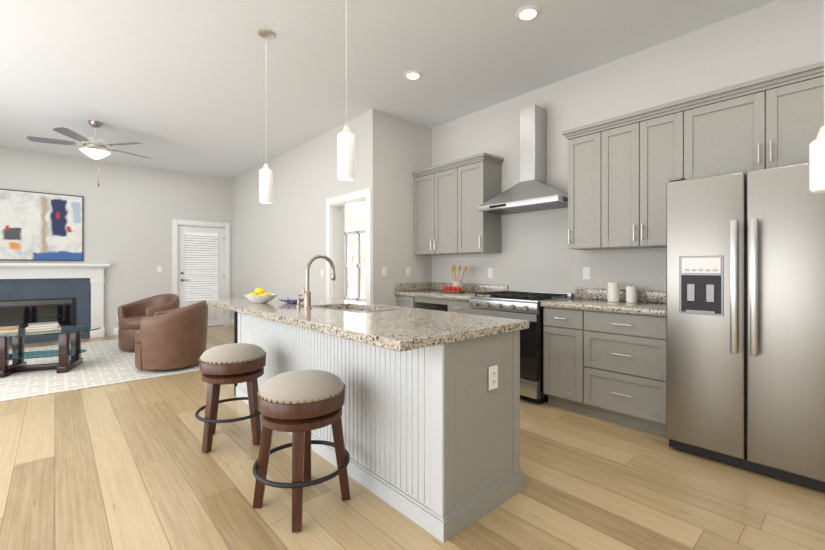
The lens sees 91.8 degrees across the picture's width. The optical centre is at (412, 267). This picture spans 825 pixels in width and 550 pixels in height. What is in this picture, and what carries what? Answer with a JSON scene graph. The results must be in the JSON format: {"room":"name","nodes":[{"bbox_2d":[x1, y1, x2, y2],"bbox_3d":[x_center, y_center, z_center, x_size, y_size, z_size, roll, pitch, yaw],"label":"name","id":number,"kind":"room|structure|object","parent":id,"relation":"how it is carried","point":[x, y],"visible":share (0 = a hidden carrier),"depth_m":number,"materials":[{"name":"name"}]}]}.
{"room":"kitchen","nodes":[
{"label":"kitchen","id":0,"kind":"room"},
{"bbox_2d":[0,146,231,335],"bbox_3d":[-4.970,-0.340,7.509,7.040,3.080,0.120,0,0,-42],"label":"wall","id":1,"kind":"structure","parent":0,"point":[130,212],"depth_m":7.22,"materials":[{"name":"paint"}]},
{"bbox_2d":[0,189,82,260],"bbox_3d":[-6.109,-0.670,6.383,1.320,1.100,0.032,0,0,-42],"label":"picture","id":2,"kind":"object","parent":1,"relation":"attached to","point":[37,226],"visible":1,"depth_m":6.46},
{"bbox_2d":[157,266,161,271],"bbox_3d":[-4.792,0.020,7.580,0.072,0.116,0.009,0,0,-42],"label":"light switch","id":3,"kind":"object","parent":1,"relation":"attached to","point":[159,268],"depth_m":7.57,"materials":[{"name":"plastic"}]},
{"bbox_2d":[114,319,233,334],"bbox_3d":[-3.300,1.135,5.641,6.800,0.130,4.890,0,0,-42],"label":"baseboard","id":4,"kind":"structure","parent":1,"relation":"attached to","point":[116,329],"depth_m":7.14,"materials":[{"name":"white wood"}]},
{"bbox_2d":[178,226,223,325],"bbox_3d":[-4.255,0.180,8.099,0.852,2.016,0.103,0,0,-42],"label":"back door","id":5,"kind":"structure","parent":1,"relation":"in","point":[200,263],"depth_m":8.11,"materials":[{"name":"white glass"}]},
{"bbox_2d":[172,219,229,324],"bbox_3d":[-4.277,0.130,8.114,1.060,2.140,0.140,0,0,-42],"label":"door frame","id":6,"kind":"structure","parent":1,"relation":"attached to","point":[177,223],"depth_m":8.15,"materials":[{"name":"white wood"}]},
{"bbox_2d":[232,112,366,318],"bbox_3d":[-2.107,-0.340,6.708,0.200,3.080,4.890,0,0,-42],"label":"wall","id":7,"kind":"structure","parent":0,"point":[278,243],"depth_m":6.35,"materials":[{"name":"paint"}]},
{"bbox_2d":[326,188,370,302],"bbox_3d":[-0.757,0.125,5.198,0.240,2.150,1.040,0,0,-42],"label":"trim","id":8,"kind":"structure","parent":7,"relation":"attached to","point":[335,235],"depth_m":5.44,"materials":[{"name":"white wood"}]},
{"bbox_2d":[345,204,364,232],"bbox_3d":[-0.721,-0.340,7.947,0.120,3.080,4.890,0,0,-42],"label":"wall","id":9,"kind":"structure","parent":0,"point":[354,216],"depth_m":8.39,"materials":[{"name":"paint"}]},
{"bbox_2d":[345,226,364,301],"bbox_3d":[-1.151,-0.030,8.361,0.130,1.660,2.220,0,0,-42],"label":"window","id":10,"kind":"structure","parent":9,"relation":"in","point":[355,266],"depth_m":8.48,"materials":[{"name":"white glass"}]},
{"bbox_2d":[0,0,775,178],"bbox_3d":[-1.147,-1.910,3.233,7.040,0.060,11.590,0,0,-42],"label":"ceiling","id":11,"kind":"structure","parent":0,"point":[220,88],"depth_m":3.66,"materials":[{"name":"paint"}]},
{"bbox_2d":[26,120,150,186],"bbox_3d":[-4.124,-1.464,5.189,1.285,0.829,1.245,0,0,-42],"label":"ceiling fan","id":12,"kind":"object","parent":11,"relation":"hanging from","point":[95,147],"visible":1,"depth_m":5.05,"materials":[{"name":"silver metal"}]},
{"bbox_2d":[258,29,273,203],"bbox_3d":[-1.174,-1.200,3.203,0.124,1.360,0.124,0,0,-42],"label":"pendant light","id":13,"kind":"object","parent":11,"relation":"hanging from","point":[265,184],"visible":1,"depth_m":3.17,"materials":[{"name":"white glass"}]},
{"bbox_2d":[337,0,354,180],"bbox_3d":[-0.389,-1.200,2.348,0.124,1.360,0.124,0,0,-42],"label":"pendant light","id":14,"kind":"object","parent":11,"relation":"hanging from","point":[345,154],"visible":1,"depth_m":2.31,"materials":[{"name":"white glass"}]},
{"bbox_2d":[404,70,421,79],"bbox_3d":[0.005,-1.873,3.895,0.179,0.013,0.179,0,0,39],"label":"recessed light","id":15,"kind":"object","parent":11,"relation":"in","point":[412,75],"depth_m":3.88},
{"bbox_2d":[515,5,540,20],"bbox_3d":[0.852,-1.873,2.948,0.179,0.013,0.179,0,0,39],"label":"recessed light","id":16,"kind":"object","parent":11,"relation":"in","point":[527,12],"depth_m":2.93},
{"bbox_2d":[809,0,824,192],"bbox_3d":[1.559,-1.085,1.512,0.124,1.590,0.124,0,0,-42],"label":"pendant light","id":17,"kind":"object","parent":11,"relation":"hanging from","point":[817,165],"visible":1,"depth_m":1.51,"materials":[{"name":"white glass"}]},
{"bbox_2d":[367,109,431,305],"bbox_3d":[-0.102,-0.340,5.140,1.100,3.080,0.120,0,0,-42],"label":"wall","id":18,"kind":"structure","parent":0,"point":[399,151],"depth_m":4.94,"materials":[{"name":"paint"}]},
{"bbox_2d":[382,267,386,276],"bbox_3d":[-0.335,0.050,4.846,0.072,0.116,0.009,0,0,-42],"label":"outlet","id":19,"kind":"object","parent":18,"relation":"attached to","point":[384,269],"depth_m":4.84,"materials":[{"name":"plastic"}]},
{"bbox_2d":[406,267,410,275],"bbox_3d":[-0.052,0.050,5.099,0.072,0.116,0.008,0,0,-42],"label":"outlet","id":20,"kind":"object","parent":18,"relation":"attached to","point":[408,269],"depth_m":5.09,"materials":[{"name":"plastic"}]},
{"bbox_2d":[0,325,824,549],"bbox_3d":[-1.147,1.230,3.233,7.040,0.060,11.590,0,0,-42],"label":"floor","id":21,"kind":"structure","parent":0,"point":[127,466],"depth_m":2.14,"materials":[{"name":"brown wood"}]},
{"bbox_2d":[0,263,109,344],"bbox_3d":[-6.050,0.562,6.316,2.020,1.275,0.210,0,0,-42],"label":"fireplace mantel","id":22,"kind":"object","parent":21,"relation":"on","point":[66,294],"visible":0.92,"depth_m":6.51,"materials":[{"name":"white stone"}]},
{"bbox_2d":[0,339,198,401],"bbox_3d":[-4.657,1.194,4.803,3.460,0.012,3.130,0,0,-42],"label":"rug","id":23,"kind":"object","parent":21,"relation":"on","point":[107,362],"visible":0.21,"depth_m":4.47,"materials":[{"name":"white fabric"}]},
{"bbox_2d":[0,326,100,377],"bbox_3d":[-4.309,0.956,4.639,1.120,0.460,0.660,0,0,-23],"label":"coffee table","id":24,"kind":"object","parent":23,"relation":"on","point":[18,355],"visible":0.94,"depth_m":4.58,"materials":[{"name":"brown wood"}]},
{"bbox_2d":[0,321,61,333],"bbox_3d":[-4.414,0.683,4.613,0.547,0.081,0.343,0,0,-42],"label":"books","id":25,"kind":"object","parent":24,"relation":"on","point":[42,326],"visible":0.98,"depth_m":4.55,"materials":[{"name":"white paper"}]},
{"bbox_2d":[118,293,179,350],"bbox_3d":[-3.912,0.793,5.955,0.787,0.786,0.760,0,0,20],"label":"barrel chair","id":26,"kind":"object","parent":23,"relation":"on","point":[131,315],"visible":0.54,"depth_m":5.81,"materials":[{"name":"brown leather"}]},
{"bbox_2d":[135,300,207,371],"bbox_3d":[-2.896,0.793,4.835,0.760,0.786,0.787,0,0,-20],"label":"barrel chair","id":27,"kind":"object","parent":23,"relation":"on","point":[172,340],"visible":1,"depth_m":4.53,"materials":[{"name":"brown leather"}]},
{"bbox_2d":[195,343,266,452],"bbox_3d":[-1.256,0.870,2.808,0.477,0.660,0.477,0,0,-22],"label":"bar stool","id":28,"kind":"object","parent":21,"relation":"on","point":[231,363],"visible":0.94,"depth_m":2.65,"materials":[{"name":"wood"}]},
{"bbox_2d":[253,370,349,531],"bbox_3d":[-0.562,0.870,2.046,0.477,0.660,0.477,0,0,36],"label":"bar stool","id":29,"kind":"object","parent":21,"relation":"on","point":[300,405],"visible":1,"depth_m":1.90,"materials":[{"name":"wood"}]},
{"bbox_2d":[234,311,528,542],"bbox_3d":[-0.535,0.766,2.972,0.644,0.868,2.724,0,0,-42],"label":"kitchen island","id":30,"kind":"object","parent":21,"relation":"on","point":[430,417],"depth_m":2.01,"materials":[{"name":"grey paint"}]},
{"bbox_2d":[207,295,528,354],"bbox_3d":[-0.608,0.312,2.908,0.930,0.044,2.716,0,0,-42],"label":"island countertop","id":31,"kind":"structure","parent":30,"relation":"on","point":[400,329],"depth_m":2.21,"materials":[{"name":"beige stone"}]},
{"bbox_2d":[244,288,277,302],"bbox_3d":[-1.253,0.226,3.307,0.266,0.125,0.266,0,0,-42],"label":"bowl","id":32,"kind":"object","parent":31,"relation":"on","point":[259,295],"visible":1,"depth_m":3.25,"materials":[{"name":"white ceramic"}]},
{"bbox_2d":[277,297,303,302],"bbox_3d":[-0.990,0.270,3.313,0.256,0.037,0.256,0,0,-42],"label":"plate","id":33,"kind":"object","parent":31,"relation":"on","point":[291,299],"visible":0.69,"depth_m":3.25,"materials":[{"name":"ceramic"}]},
{"bbox_2d":[335,307,362,310],"bbox_3d":[-0.445,0.413,2.921,0.370,0.182,0.630,0,0,-42],"label":"sink","id":34,"kind":"object","parent":31,"relation":"in","point":[336,308],"depth_m":3.19,"materials":[{"name":"silver metal"}]},
{"bbox_2d":[395,282,507,313],"bbox_3d":[0.421,0.695,4.704,0.652,1.010,1.218,0,0,-42],"label":"base cabinet","id":35,"kind":"object","parent":21,"relation":"on","point":[427,295],"visible":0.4,"depth_m":4.74,"materials":[{"name":"grey paint"}]},
{"bbox_2d":[439,286,464,293],"bbox_3d":[0.458,0.251,4.649,0.110,0.074,0.312,0,0,-42],"label":"tray","id":36,"kind":"object","parent":35,"relation":"on","point":[450,289],"visible":1,"depth_m":4.60,"materials":[{"name":"brown wood"}]},
{"bbox_2d":[449,264,466,287],"bbox_3d":[0.548,0.119,4.736,0.172,0.339,0.204,0,0,-42],"label":"utensil crock","id":37,"kind":"object","parent":35,"relation":"on","point":[457,283],"visible":0.9,"depth_m":4.71,"materials":[{"name":"brown wood"}]},
{"bbox_2d":[469,290,573,403],"bbox_3d":[1.049,0.723,3.934,0.740,0.955,0.757,0,0,-42],"label":"gas range","id":38,"kind":"object","parent":21,"relation":"on","point":[518,304],"visible":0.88,"depth_m":3.56,"materials":[{"name":"metal"}]},
{"bbox_2d":[540,288,665,435],"bbox_3d":[1.669,0.695,3.307,0.652,1.010,0.981,0,0,-42],"label":"base cabinet","id":39,"kind":"object","parent":21,"relation":"on","point":[604,358],"visible":0.85,"depth_m":3.10,"materials":[{"name":"grey paint"}]},
{"bbox_2d":[607,281,618,301],"bbox_3d":[1.737,0.201,3.458,0.094,0.175,0.094,0,0,-42],"label":"candle","id":40,"kind":"object","parent":39,"relation":"on","point":[613,291],"visible":1,"depth_m":3.42,"materials":[{"name":"wax"}]},
{"bbox_2d":[626,286,636,302],"bbox_3d":[1.845,0.216,3.367,0.084,0.145,0.084,0,0,-42],"label":"candle","id":41,"kind":"object","parent":39,"relation":"on","point":[631,294],"visible":1,"depth_m":3.33,"materials":[{"name":"wax"}]},
{"bbox_2d":[666,163,824,491],"bbox_3d":[2.238,0.305,2.537,0.829,1.790,0.910,0,0,-42],"label":"refrigerator","id":42,"kind":"object","parent":21,"relation":"on","point":[745,320],"visible":1,"depth_m":2.32,"materials":[{"name":"metal"}]},
{"bbox_2d":[432,0,823,297],"bbox_3d":[2.456,-0.340,3.014,0.120,3.080,6.460,0,0,-42],"label":"wall","id":43,"kind":"structure","parent":0,"point":[768,39],"depth_m":3.73,"materials":[{"name":"paint"}]},
{"bbox_2d":[412,152,503,254],"bbox_3d":[0.509,-0.703,4.822,0.362,1.065,1.158,0,0,-42],"label":"upper cabinet","id":44,"kind":"object","parent":43,"relation":"attached to","point":[450,197],"visible":0.98,"depth_m":4.61,"materials":[{"name":"grey paint"}]},
{"bbox_2d":[488,268,492,277],"bbox_3d":[0.908,0.060,4.661,0.008,0.116,0.072,0,0,-42],"label":"outlet","id":45,"kind":"object","parent":43,"relation":"attached to","point":[490,270],"depth_m":4.65,"materials":[{"name":"plastic"}]},
{"bbox_2d":[478,104,567,214],"bbox_3d":[1.157,-1.111,4.035,0.448,1.037,0.905,0,0,-42],"label":"range hood","id":46,"kind":"object","parent":43,"relation":"attached to","point":[532,190],"visible":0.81,"depth_m":4.01,"materials":[{"name":"metal"}]},
{"bbox_2d":[566,129,605,249],"bbox_3d":[1.638,-0.676,3.587,0.325,1.012,0.356,0,0,-42],"label":"upper cabinet","id":47,"kind":"object","parent":43,"relation":"attached to","point":[578,143],"depth_m":3.54,"materials":[{"name":"grey paint"}]},
{"bbox_2d":[583,267,589,278],"bbox_3d":[1.661,0.050,3.819,0.008,0.116,0.072,0,0,-42],"label":"outlet","id":48,"kind":"object","parent":43,"relation":"attached to","point":[586,272],"depth_m":3.81,"materials":[{"name":"plastic"}]},
{"bbox_2d":[590,101,693,248],"bbox_3d":[1.917,-0.676,3.275,0.325,1.012,0.712,0,0,-42],"label":"upper cabinet","id":49,"kind":"object","parent":43,"relation":"attached to","point":[623,169],"depth_m":3.18,"materials":[{"name":"grey paint"}]},
{"bbox_2d":[694,69,823,178],"bbox_3d":[2.439,-0.911,2.692,0.325,0.542,0.970,0,0,-42],"label":"upper cabinet","id":50,"kind":"object","parent":43,"relation":"attached to","point":[773,124],"depth_m":2.62,"materials":[{"name":"grey paint"}]}
]}

